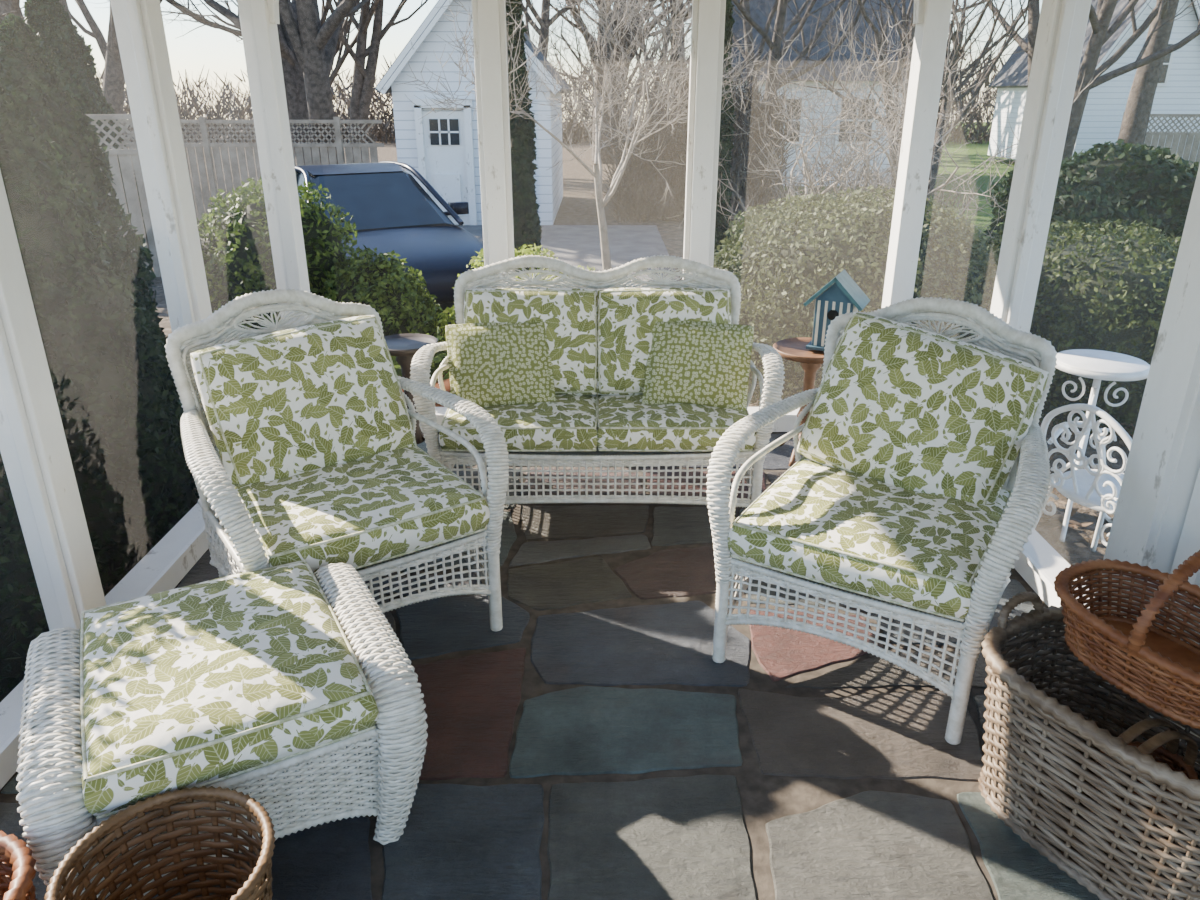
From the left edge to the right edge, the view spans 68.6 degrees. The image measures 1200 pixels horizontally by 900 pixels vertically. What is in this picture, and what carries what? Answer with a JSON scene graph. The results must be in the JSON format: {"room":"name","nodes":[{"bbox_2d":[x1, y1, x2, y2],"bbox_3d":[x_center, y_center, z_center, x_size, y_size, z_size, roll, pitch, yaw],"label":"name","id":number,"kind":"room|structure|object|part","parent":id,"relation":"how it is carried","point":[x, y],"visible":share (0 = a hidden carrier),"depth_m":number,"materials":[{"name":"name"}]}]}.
{"room":"screened porch","nodes":[
{"label":"screened porch","id":0,"kind":"room"},
{"bbox_2d":[0,432,1183,899],"bbox_3d":[0.000,0.887,2.208,3.000,0.300,4.630,0,22,0],"label":"floor","id":1,"kind":"structure","parent":0,"point":[594,744],"depth_m":2.17,"materials":[{"name":"grey stone"}]},
{"bbox_2d":[0,830,36,899],"bbox_3d":[-1.020,0.855,1.403,0.283,0.390,0.283,0,22,0],"label":"storage basket","id":2,"kind":"object","parent":1,"relation":"on","point":[17,863],"visible":1,"depth_m":1.41,"materials":[{"name":"brown wicker"}]},
{"bbox_2d":[0,170,105,630],"bbox_3d":[-1.440,-0.455,2.060,0.110,2.300,0.148,0,22,0],"label":"porch post","id":3,"kind":"object","parent":1,"relation":"on","point":[34,450],"visible":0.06,"depth_m":2.21,"materials":[{"name":"white paint"}]},
{"bbox_2d":[0,503,207,789],"bbox_3d":[-1.440,0.695,2.163,0.117,0.091,4.490,0,22,0],"label":"rail","id":4,"kind":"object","parent":1,"relation":"on","point":[166,564],"depth_m":2.79,"materials":[{"name":"white paint"}]},
{"bbox_2d":[44,786,275,899],"bbox_3d":[-0.695,0.828,1.472,0.335,0.379,0.335,-6,23,-13],"label":"basket","id":5,"kind":"object","parent":1,"relation":"on","point":[258,886],"visible":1,"depth_m":1.54,"materials":[{"name":"wicker"}]},
{"bbox_2d":[110,0,211,332],"bbox_3d":[-1.440,-0.818,2.959,0.110,2.300,0.148,0,22,0],"label":"porch post","id":6,"kind":"object","parent":1,"relation":"on","point":[139,25],"visible":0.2,"depth_m":2.86,"materials":[{"name":"white paint"}]},
{"bbox_2d":[16,560,427,899],"bbox_3d":[-0.800,0.600,1.909,0.703,0.473,0.658,-12,25,-27],"label":"wicker ottoman","id":7,"kind":"object","parent":1,"relation":"on","point":[235,681],"visible":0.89,"depth_m":1.72,"materials":[{"name":"white wicker"}]},
{"bbox_2d":[80,562,378,816],"bbox_3d":[-0.800,0.446,1.847,0.520,0.142,0.630,-12,25,-27],"label":"cushion","id":8,"kind":"object","parent":7,"relation":"on","point":[231,681],"depth_m":1.70,"materials":[{"name":"green fabric"}]},
{"bbox_2d":[237,0,310,325],"bbox_3d":[-1.395,-1.170,3.831,0.110,2.300,0.120,0,22,0],"label":"porch post","id":9,"kind":"object","parent":1,"relation":"on","point":[260,37],"visible":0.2,"depth_m":3.73,"materials":[{"name":"white paint"}]},
{"bbox_2d":[164,288,508,631],"bbox_3d":[-0.803,0.057,2.623,0.816,0.934,0.864,-15,26,-32],"label":"wicker armchair","id":10,"kind":"object","parent":1,"relation":"on","point":[299,440],"visible":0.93,"depth_m":2.52,"materials":[{"name":"white wicker"}]},
{"bbox_2d":[190,315,416,483],"bbox_3d":[-0.875,-0.138,2.675,0.590,0.480,0.180,-20,5,-33],"label":"cushion","id":11,"kind":"object","parent":10,"relation":"on","point":[293,405],"depth_m":2.59,"materials":[{"name":"green fabric"}]},
{"bbox_2d":[226,447,489,572],"bbox_3d":[-0.742,0.143,2.564,0.629,0.140,0.649,-15,26,-32],"label":"seat cushion","id":12,"kind":"object","parent":10,"relation":"on","point":[376,509],"depth_m":2.41,"materials":[{"name":"green fabric"}]},
{"bbox_2d":[384,333,437,443],"bbox_3d":[-0.809,-0.210,3.798,0.298,0.532,0.283,0,22,0],"label":"round side table","id":13,"kind":"object","parent":1,"relation":"on","point":[404,347],"visible":0.38,"depth_m":3.73,"materials":[{"name":"brown wood"}]},
{"bbox_2d":[472,0,514,280],"bbox_3d":[-0.450,-1.170,3.831,0.133,2.300,0.110,0,22,0],"label":"porch post","id":14,"kind":"object","parent":1,"relation":"on","point":[488,16],"visible":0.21,"depth_m":3.70,"materials":[{"name":"white paint"}]},
{"bbox_2d":[410,255,784,507],"bbox_3d":[-0.010,-0.252,3.403,1.358,0.920,0.684,0,22,0],"label":"wicker loveseat","id":15,"kind":"object","parent":1,"relation":"on","point":[599,325],"visible":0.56,"depth_m":3.33,"materials":[{"name":"white wicker"}]},
{"bbox_2d":[445,322,555,406],"bbox_3d":[-0.374,-0.315,3.320,0.401,0.318,0.191,-3,22,-7],"label":"throw pillow","id":16,"kind":"object","parent":15,"relation":"on","point":[491,363],"visible":0.83,"depth_m":3.27,"materials":[{"name":"green fabric"}]},
{"bbox_2d":[439,394,596,449],"bbox_3d":[-0.292,-0.139,3.379,0.586,0.128,0.526,0,22,0],"label":"seat cushion","id":17,"kind":"object","parent":15,"relation":"on","point":[569,422],"depth_m":3.16,"materials":[{"name":"green fabric"}]},
{"bbox_2d":[463,287,596,394],"bbox_3d":[-0.265,-0.419,3.414,0.534,0.424,0.156,0,4,0],"label":"cushion","id":18,"kind":"object","parent":15,"relation":"on","point":[568,314],"depth_m":3.35,"materials":[{"name":"green fabric"}]},
{"bbox_2d":[597,287,730,394],"bbox_3d":[0.245,-0.419,3.415,0.534,0.424,0.154,0,4,0],"label":"cushion","id":19,"kind":"object","parent":15,"relation":"on","point":[627,317],"depth_m":3.36,"materials":[{"name":"green fabric"}]},
{"bbox_2d":[597,394,755,449],"bbox_3d":[0.272,-0.139,3.379,0.586,0.128,0.526,0,22,0],"label":"seat cushion","id":20,"kind":"object","parent":15,"relation":"on","point":[624,422],"depth_m":3.16,"materials":[{"name":"green fabric"}]},
{"bbox_2d":[642,321,753,410],"bbox_3d":[0.369,-0.315,3.321,0.406,0.324,0.190,3,22,7],"label":"throw pillow","id":21,"kind":"object","parent":15,"relation":"on","point":[689,362],"visible":0.92,"depth_m":3.27,"materials":[{"name":"green fabric"}]},
{"bbox_2d":[419,407,799,431],"bbox_3d":[0.010,-0.146,4.244,2.900,0.091,0.117,0,22,0],"label":"baseboard","id":22,"kind":"structure","parent":1,"relation":"on","point":[785,423],"depth_m":4.21,"materials":[{"name":"white paint"}]},
{"bbox_2d":[682,0,725,280],"bbox_3d":[0.440,-1.170,3.831,0.133,2.300,0.110,0,22,0],"label":"porch post","id":23,"kind":"object","parent":1,"relation":"on","point":[708,16],"visible":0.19,"depth_m":3.70,"materials":[{"name":"white paint"}]},
{"bbox_2d":[773,337,823,466],"bbox_3d":[0.900,-0.203,3.822,0.329,0.502,0.329,0,22,0],"label":"round side table","id":24,"kind":"object","parent":1,"relation":"on","point":[793,349],"visible":0.39,"depth_m":3.75,"materials":[{"name":"brown wood"}]},
{"bbox_2d":[803,269,869,350],"bbox_3d":[0.984,-0.581,3.667,0.240,0.310,0.195,10,24,23],"label":"birdhouse","id":25,"kind":"object","parent":24,"relation":"on","point":[844,296],"visible":0.71,"depth_m":3.61,"materials":[{"name":"blue paint"}]},
{"bbox_2d":[706,297,1056,744],"bbox_3d":[0.822,0.107,2.498,0.816,0.934,0.864,13,25,29],"label":"wicker armchair","id":26,"kind":"object","parent":1,"relation":"on","point":[919,483],"visible":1,"depth_m":2.38,"materials":[{"name":"white wicker"}]},
{"bbox_2d":[727,457,1010,618],"bbox_3d":[0.765,0.194,2.437,0.629,0.140,0.649,13,25,29],"label":"seat cushion","id":27,"kind":"object","parent":26,"relation":"on","point":[826,526],"depth_m":2.26,"materials":[{"name":"green fabric"}]},
{"bbox_2d":[797,312,1048,503],"bbox_3d":[0.905,-0.103,2.537,0.590,0.480,0.178,25,8,30],"label":"cushion","id":28,"kind":"object","parent":26,"relation":"on","point":[903,410],"depth_m":2.46,"materials":[{"name":"green fabric"}]},
{"bbox_2d":[881,0,952,322],"bbox_3d":[1.360,-1.170,3.831,0.100,2.300,0.120,0,22,0],"label":"porch post","id":29,"kind":"object","parent":1,"relation":"on","point":[931,36],"visible":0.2,"depth_m":3.74,"materials":[{"name":"white paint"}]},
{"bbox_2d":[990,0,1091,332],"bbox_3d":[1.460,-0.829,2.987,0.110,2.300,0.148,0,22,0],"label":"porch post","id":30,"kind":"object","parent":1,"relation":"on","point":[1062,25],"visible":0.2,"depth_m":2.89,"materials":[{"name":"white paint"}]},
{"bbox_2d":[1013,527,1093,625],"bbox_3d":[1.460,0.223,3.331,0.117,0.091,1.970,0,22,0],"label":"baseboard","id":31,"kind":"structure","parent":1,"relation":"on","point":[1039,563],"depth_m":2.87,"materials":[{"name":"white paint"}]},
{"bbox_2d":[978,591,1199,899],"bbox_3d":[1.130,0.643,1.851,0.462,0.453,0.665,-12,25,-28],"label":"laundry basket","id":32,"kind":"object","parent":1,"relation":"on","point":[1042,785],"visible":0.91,"depth_m":1.81,"materials":[{"name":"beige wicker"}]},
{"bbox_2d":[1054,550,1199,728],"bbox_3d":[1.166,0.328,1.765,0.353,0.320,0.480,-15,27,-33],"label":"basket","id":33,"kind":"object","parent":32,"relation":"on","point":[1158,669],"visible":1,"depth_m":1.83,"materials":[{"name":"brown wicker"}]},
{"bbox_2d":[1089,718,1197,864],"bbox_3d":[1.115,0.704,1.816,0.206,0.325,0.168,-8,23,-18],"label":"basket","id":34,"kind":"object","parent":32,"relation":"in","point":[1152,746],"visible":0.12,"depth_m":1.78,"materials":[{"name":"wicker"}]},
{"bbox_2d":[1094,164,1199,697],"bbox_3d":[1.450,-0.440,2.023,0.170,2.300,0.200,0,22,0],"label":"porch post","id":35,"kind":"object","parent":1,"relation":"on","point":[1163,464],"visible":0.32,"depth_m":2.14,"materials":[{"name":"white paint"}]},
{"bbox_3d":[0.045,-1.493,1.467,3.850,0.050,5.050,0,22,0],"label":"ceiling","id":36,"kind":"structure","parent":0,"visible":0},
{"bbox_2d":[267,0,925,23],"bbox_3d":[0.010,-1.163,1.439,3.000,0.542,4.540,0,22,0],"label":"trim","id":37,"kind":"structure","parent":36,"relation":"attached to","point":[273,5],"depth_m":3.56,"materials":[{"name":"white paint"}]},
{"label":"outside","id":38,"kind":"structure","parent":0,"visible":0},
{"bbox_2d":[434,225,679,308],"bbox_3d":[-1.800,-2.728,12.379,5.600,0.095,7.000,0,22,0],"label":"driveway","id":39,"kind":"structure","parent":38,"point":[576,245],"depth_m":13.62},
{"bbox_2d":[259,161,483,303],"bbox_3d":[-2.790,-2.530,10.178,2.200,1.467,4.436,-13,25,-29],"label":"car","id":40,"kind":"object","parent":39,"relation":"on","point":[390,210],"visible":0.44,"depth_m":9.32,"materials":[{"name":"blue paint"}]},
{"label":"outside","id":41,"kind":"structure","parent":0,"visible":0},
{"bbox_2d":[102,122,1132,594],"bbox_3d":[0.000,-12.048,35.038,120.000,0.450,86.000,0,22,0],"label":"ground","id":42,"kind":"structure","parent":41,"point":[578,206],"depth_m":17.23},
{"bbox_2d":[0,452,107,701],"bbox_3d":[-2.092,0.335,2.570,1.126,1.968,1.356,0,22,0],"label":"shrub","id":43,"kind":"object","parent":42,"relation":"on","point":[23,619],"visible":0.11,"depth_m":2.51,"materials":[{"name":"green plant"}]},
{"bbox_2d":[59,0,71,19],"bbox_3d":[-12.305,-14.115,19.424,14.412,16.069,8.069,-20,29,-40],"label":"bare tree","id":44,"kind":"object","parent":42,"relation":"on","point":[64,2],"visible":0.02,"depth_m":19.73,"materials":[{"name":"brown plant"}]},
{"bbox_2d":[0,0,162,124],"bbox_3d":[-14.554,-14.810,22.588,15.624,15.120,12.510,0,22,-1],"label":"bare tree","id":45,"kind":"object","parent":42,"relation":"on","point":[113,86],"visible":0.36,"depth_m":24.85,"materials":[{"name":"brown plant"}]},
{"bbox_2d":[23,0,147,240],"bbox_3d":[-8.240,-4.976,13.647,2.089,4.141,1.943,0,22,0],"label":"arborvitae","id":46,"kind":"object","parent":42,"relation":"on","point":[68,49],"visible":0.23,"depth_m":13.06,"materials":[{"name":"green plant"}]},
{"bbox_2d":[0,13,182,453],"bbox_3d":[-2.547,-0.853,4.244,1.059,2.256,0.985,0,22,0],"label":"arborvitae","id":47,"kind":"object","parent":42,"relation":"on","point":[27,69],"visible":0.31,"depth_m":3.98,"materials":[{"name":"green plant"}]},
{"bbox_2d":[0,84,199,586],"bbox_3d":[-2.170,-0.379,3.386,1.161,1.964,1.084,-11,25,-26],"label":"arborvitae","id":48,"kind":"object","parent":42,"relation":"on","point":[134,484],"visible":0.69,"depth_m":3.25,"materials":[{"name":"green plant"}]},
{"bbox_2d":[85,114,161,276],"bbox_3d":[-8.632,-2.831,10.169,7.156,2.030,0.105,-6,23,-15],"label":"lattice fence","id":49,"kind":"object","parent":42,"relation":"on","point":[124,154],"visible":0.18,"depth_m":10.84,"materials":[{"name":"white wood"}]},
{"bbox_2d":[82,0,369,164],"bbox_3d":[-5.703,-10.327,14.816,10.425,12.600,13.020,-1,22,-4],"label":"bare tree","id":50,"kind":"object","parent":42,"relation":"on","point":[308,48],"visible":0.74,"depth_m":15.73,"materials":[{"name":"brown plant"}]},
{"bbox_2d":[120,117,384,220],"bbox_3d":[-6.734,-5.102,16.058,5.668,1.830,0.100,0,22,0],"label":"lattice fence","id":51,"kind":"object","parent":42,"relation":"on","point":[339,144],"visible":0.41,"depth_m":15.93,"materials":[{"name":"white wood"}]},
{"bbox_2d":[196,176,359,328],"bbox_3d":[-1.881,-0.724,5.220,1.187,1.731,1.083,0,22,0],"label":"boxwood shrub","id":52,"kind":"object","parent":42,"relation":"on","point":[237,251],"visible":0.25,"depth_m":4.79,"materials":[{"name":"green plant"}]},
{"bbox_2d":[162,0,437,159],"bbox_3d":[-8.537,-15.041,24.892,14.014,13.754,11.822,2,22,4],"label":"bare tree","id":53,"kind":"object","parent":42,"relation":"on","point":[363,80],"visible":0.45,"depth_m":25.32,"materials":[{"name":"brown plant"}]},
{"bbox_2d":[320,245,445,342],"bbox_3d":[-1.231,-0.564,5.114,0.856,1.213,0.780,0,22,0],"label":"boxwood shrub","id":54,"kind":"object","parent":42,"relation":"on","point":[402,306],"visible":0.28,"depth_m":4.82,"materials":[{"name":"green plant"}]},
{"bbox_2d":[391,326,450,406],"bbox_3d":[-0.878,-0.305,4.457,0.462,0.666,0.495,9,24,20],"label":"terracotta planter","id":55,"kind":"object","parent":42,"relation":"on","point":[439,356],"visible":0.21,"depth_m":4.36,"materials":[{"name":"orange ceramic"}]},
{"bbox_3d":[-0.900,-0.186,4.519,0.320,0.400,0.320,0,22,0],"label":"pot","id":56,"kind":"part","parent":55,"relation":"part of","materials":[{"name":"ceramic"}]},
{"bbox_2d":[374,0,571,224],"bbox_3d":[-2.200,-6.802,17.312,3.175,4.043,5.300,0,22,0],"label":"garage","id":57,"kind":"structure","parent":42,"relation":"on","point":[443,147],"depth_m":15.12,"materials":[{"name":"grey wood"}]},
{"bbox_3d":[-2.680,-4.989,15.365,1.000,2.120,0.150,0,22,0],"label":"door","id":58,"kind":"part","parent":57,"relation":"part of","materials":[{"name":"white paint"}]},
{"bbox_3d":[-2.680,-5.482,15.171,0.500,0.420,0.040,0,22,0],"label":"door glass","id":59,"kind":"part","parent":57,"relation":"part of","materials":[{"name":"glass"}]},
{"bbox_2d":[430,243,594,355],"bbox_3d":[-0.336,-0.552,5.157,1.311,1.282,0.860,0,22,0],"label":"shrub","id":60,"kind":"object","parent":42,"relation":"on","point":[452,320],"visible":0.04,"depth_m":4.95,"materials":[{"name":"green plant"}]},
{"bbox_2d":[505,0,542,254],"bbox_3d":[-0.787,-2.753,8.151,0.610,3.672,0.574,0,22,0],"label":"evergreen tree","id":61,"kind":"object","parent":42,"relation":"on","point":[526,219],"visible":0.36,"depth_m":8.04,"materials":[{"name":"green plant"}]},
{"bbox_2d":[520,0,580,58],"bbox_3d":[-1.726,-13.858,21.613,12.201,13.999,13.689,-6,23,-14],"label":"bare tree","id":62,"kind":"object","parent":42,"relation":"on","point":[545,17],"visible":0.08,"depth_m":24.13,"materials":[{"name":"brown plant"}]},
{"bbox_2d":[97,46,1012,143],"bbox_3d":[0.042,-17.635,43.535,89.274,5.178,7.670,0,22,0],"label":"woods","id":63,"kind":"object","parent":42,"relation":"on","point":[379,131],"visible":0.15,"depth_m":42.52,"materials":[{"name":"plant"}]},
{"bbox_2d":[396,0,770,270],"bbox_3d":[0.117,-2.428,6.953,2.274,3.304,3.522,6,23,15],"label":"crape myrtle","id":64,"kind":"object","parent":42,"relation":"on","point":[597,174],"visible":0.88,"depth_m":6.81,"materials":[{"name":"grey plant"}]},
{"bbox_2d":[550,0,691,163],"bbox_3d":[0.609,-16.984,27.968,12.510,15.120,15.624,6,23,14],"label":"bare tree","id":65,"kind":"object","parent":42,"relation":"on","point":[603,150],"visible":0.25,"depth_m":29.05,"materials":[{"name":"brown plant"}]},
{"bbox_2d":[523,0,768,165],"bbox_3d":[0.422,-11.380,21.902,9.343,9.170,7.882,6,23,15],"label":"bare tree","id":66,"kind":"object","parent":42,"relation":"on","point":[606,49],"visible":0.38,"depth_m":22.07,"materials":[{"name":"brown plant"}]},
{"bbox_2d":[671,2,691,162],"bbox_3d":[3.668,-17.241,27.160,14.412,16.069,8.069,13,25,28],"label":"bare tree","id":67,"kind":"object","parent":42,"relation":"on","point":[678,56],"visible":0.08,"depth_m":28.33,"materials":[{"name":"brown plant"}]},
{"bbox_2d":[591,45,804,222],"bbox_3d":[1.810,-5.936,16.472,4.071,3.094,3.065,0,22,0],"label":"thicket","id":68,"kind":"object","parent":42,"relation":"on","point":[641,189],"visible":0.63,"depth_m":16.00,"materials":[{"name":"plant"}]},
{"bbox_2d":[714,0,736,269],"bbox_3d":[1.077,-2.838,8.339,0.546,3.660,0.505,0,22,0],"label":"columnar holly","id":69,"kind":"object","parent":42,"relation":"on","point":[726,122],"visible":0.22,"depth_m":8.24,"materials":[{"name":"green plant"}]},
{"bbox_2d":[449,392,1136,564],"bbox_3d":[0.502,-0.272,5.558,7.055,0.306,4.548,0,22,0],"label":"fallen leaves","id":70,"kind":"object","parent":42,"relation":"on","point":[1073,511],"visible":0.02,"depth_m":3.88,"materials":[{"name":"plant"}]},
{"bbox_2d":[731,0,865,174],"bbox_3d":[2.983,-10.531,17.661,10.530,10.768,9.385,20,29,40],"label":"bare tree","id":71,"kind":"object","parent":42,"relation":"on","point":[775,43],"visible":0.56,"depth_m":17.52,"materials":[{"name":"brown plant"}]},
{"bbox_2d":[735,81,902,185],"bbox_3d":[5.750,-9.971,23.744,4.900,5.100,4.500,0,22,0],"label":"wall","id":72,"kind":"structure","parent":42,"relation":"on","point":[807,83],"depth_m":22.08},
{"bbox_2d":[774,99,801,141],"bbox_3d":[4.600,-8.224,21.958,0.800,1.000,0.020,0,22,0],"label":"window glass","id":73,"kind":"structure","parent":72,"relation":"in","point":[796,111],"depth_m":21.93,"materials":[{"name":"grey glass"}]},
{"bbox_2d":[778,95,805,144],"bbox_3d":[4.600,-8.236,21.986,0.960,1.160,0.050,0,22,0],"label":"window","id":74,"kind":"structure","parent":72,"relation":"in","point":[788,97],"depth_m":21.91,"materials":[{"name":"white wood"}]},
{"bbox_2d":[835,95,877,144],"bbox_3d":[6.400,-8.236,21.986,0.960,1.160,0.050,0,22,0],"label":"window","id":75,"kind":"structure","parent":72,"relation":"in","point":[871,96],"depth_m":21.98,"materials":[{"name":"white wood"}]},
{"bbox_2d":[841,110,869,141],"bbox_3d":[6.400,-8.219,21.944,0.800,1.000,0.020,0,22,0],"label":"muntins","id":76,"kind":"object","parent":75,"relation":"attached to","point":[857,110],"depth_m":21.94,"materials":[{"name":"white wood"}]},
{"bbox_2d":[673,0,1039,202],"bbox_3d":[4.680,-6.889,13.212,6.305,7.336,7.474,13,25,29],"label":"bare tree","id":77,"kind":"object","parent":42,"relation":"on","point":[958,52],"visible":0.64,"depth_m":13.74,"materials":[{"name":"brown plant"}]},
{"bbox_2d":[730,145,985,260],"bbox_3d":[2.923,-2.966,11.025,3.474,1.653,1.944,0,22,0],"label":"thicket","id":78,"kind":"object","parent":42,"relation":"on","point":[862,171],"visible":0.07,"depth_m":10.72,"materials":[{"name":"brown plant"}]},
{"bbox_2d":[713,184,1037,404],"bbox_3d":[1.532,-0.859,5.438,2.193,1.512,1.816,0,22,0],"label":"boxwood hedge","id":79,"kind":"object","parent":42,"relation":"on","point":[780,264],"visible":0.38,"depth_m":4.87,"materials":[{"name":"green plant"}]},
{"bbox_2d":[671,0,1103,242],"bbox_3d":[2.009,-2.097,6.759,2.423,2.770,3.426,-15,26,-32],"label":"bare tree","id":80,"kind":"object","parent":42,"relation":"on","point":[842,177],"visible":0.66,"depth_m":6.48,"materials":[{"name":"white plant"}]},
{"bbox_2d":[951,0,1023,19],"bbox_3d":[11.368,-20.622,32.637,18.686,18.339,15.763,-17,28,-36],"label":"bare tree","id":81,"kind":"object","parent":42,"relation":"on","point":[983,1],"visible":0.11,"depth_m":35.12,"materials":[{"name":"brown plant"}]},
{"bbox_2d":[982,218,1181,435],"bbox_3d":[2.970,-0.714,5.327,1.764,1.340,1.859,-9,24,-22],"label":"boxwood hedge","id":82,"kind":"object","parent":42,"relation":"on","point":[1109,291],"visible":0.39,"depth_m":4.71,"materials":[{"name":"green plant"}]},
{"bbox_2d":[1033,404,1131,551],"bbox_3d":[1.879,0.163,3.215,0.427,0.733,0.521,-8,23,-18],"label":"garden chair","id":83,"kind":"object","parent":42,"relation":"on","point":[1096,489],"visible":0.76,"depth_m":3.12,"materials":[{"name":"white metal"}]},
{"bbox_2d":[979,139,1198,255],"bbox_3d":[5.910,-2.648,10.289,2.653,1.881,2.763,0,22,0],"label":"bush","id":84,"kind":"object","parent":42,"relation":"on","point":[1125,181],"visible":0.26,"depth_m":9.45,"materials":[{"name":"green plant"}]},
{"bbox_2d":[986,0,1199,159],"bbox_3d":[6.783,-8.658,13.025,10.530,10.768,9.385,20,29,40],"label":"bare tree","id":85,"kind":"object","parent":42,"relation":"on","point":[1100,21],"visible":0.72,"depth_m":12.97,"materials":[{"name":"brown plant"}]},
{"bbox_2d":[1053,349,1149,541],"bbox_3d":[2.034,-0.021,3.681,0.382,0.735,0.360,0,22,0],"label":"garden table","id":86,"kind":"object","parent":42,"relation":"on","point":[1098,365],"visible":0.7,"depth_m":3.56,"materials":[{"name":"white metal"}]},
{"bbox_2d":[1116,0,1178,145],"bbox_3d":[10.311,-13.007,16.680,8.069,16.069,14.412,-6,23,-15],"label":"bare tree","id":87,"kind":"object","parent":42,"relation":"on","point":[1136,117],"visible":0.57,"depth_m":18.32,"materials":[{"name":"brown plant"}]},
{"bbox_2d":[1121,113,1199,167],"bbox_3d":[15.620,-6.864,20.420,6.848,1.830,0.100,3,22,8],"label":"lattice fence","id":88,"kind":"object","parent":42,"relation":"on","point":[1149,134],"visible":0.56,"depth_m":20.58,"materials":[{"name":"white wood"}]},
{"bbox_3d":[1.460,0.240,0.474,0.060,2.200,1.400,0,22,0],"label":"wall","id":89,"kind":"structure","parent":0,"visible":0},
{"bbox_2d":[1149,468,1199,764],"bbox_3d":[1.445,-0.191,1.541,0.050,2.200,0.860,0,22,0],"label":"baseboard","id":90,"kind":"structure","parent":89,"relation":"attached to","point":[1189,542],"depth_m":2.13,"materials":[{"name":"white paint"}]},
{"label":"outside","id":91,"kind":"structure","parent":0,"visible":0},
{"bbox_2d":[731,0,943,80],"bbox_3d":[5.750,-11.176,23.257,5.300,2.700,5.100,0,22,0],"label":"roof","id":92,"kind":"structure","parent":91,"point":[807,30],"depth_m":21.92,"materials":[{"name":"grey"}]},
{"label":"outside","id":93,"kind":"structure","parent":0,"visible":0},
{"bbox_2d":[987,0,1199,160],"bbox_3d":[15.600,-11.887,27.553,3.600,5.400,6.000,0,22,0],"label":"house","id":94,"kind":"structure","parent":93,"point":[1105,106],"depth_m":25.14,"materials":[{"name":"white wood"}]},
{"bbox_2d":[989,0,1199,87],"bbox_3d":[15.600,-12.952,27.123,4.085,3.275,6.500,0,22,0],"label":"roof","id":95,"kind":"structure","parent":94,"relation":"on","point":[1014,73],"depth_m":28.21,"materials":[{"name":"grey"}]},
{"bbox_2d":[1095,0,1199,69],"bbox_3d":[15.600,-11.728,24.145,4.036,3.226,0.060,0,22,0],"label":"bargeboard","id":96,"kind":"object","parent":95,"relation":"attached to","point":[1147,1],"visible":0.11,"depth_m":24.18,"materials":[{"name":"white paint"}]},
{"bbox_2d":[1144,41,1175,85],"bbox_3d":[15.600,-10.845,24.706,0.860,1.160,0.050,0,22,0],"label":"window","id":97,"kind":"structure","parent":94,"relation":"in","point":[1170,42],"depth_m":24.73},
{"bbox_2d":[1158,44,1172,82],"bbox_3d":[15.600,-10.834,24.679,0.700,1.000,0.020,0,22,0],"label":"window glass","id":98,"kind":"structure","parent":94,"relation":"in","point":[1163,73],"depth_m":24.72,"materials":[{"name":"grey glass"}]}
]}

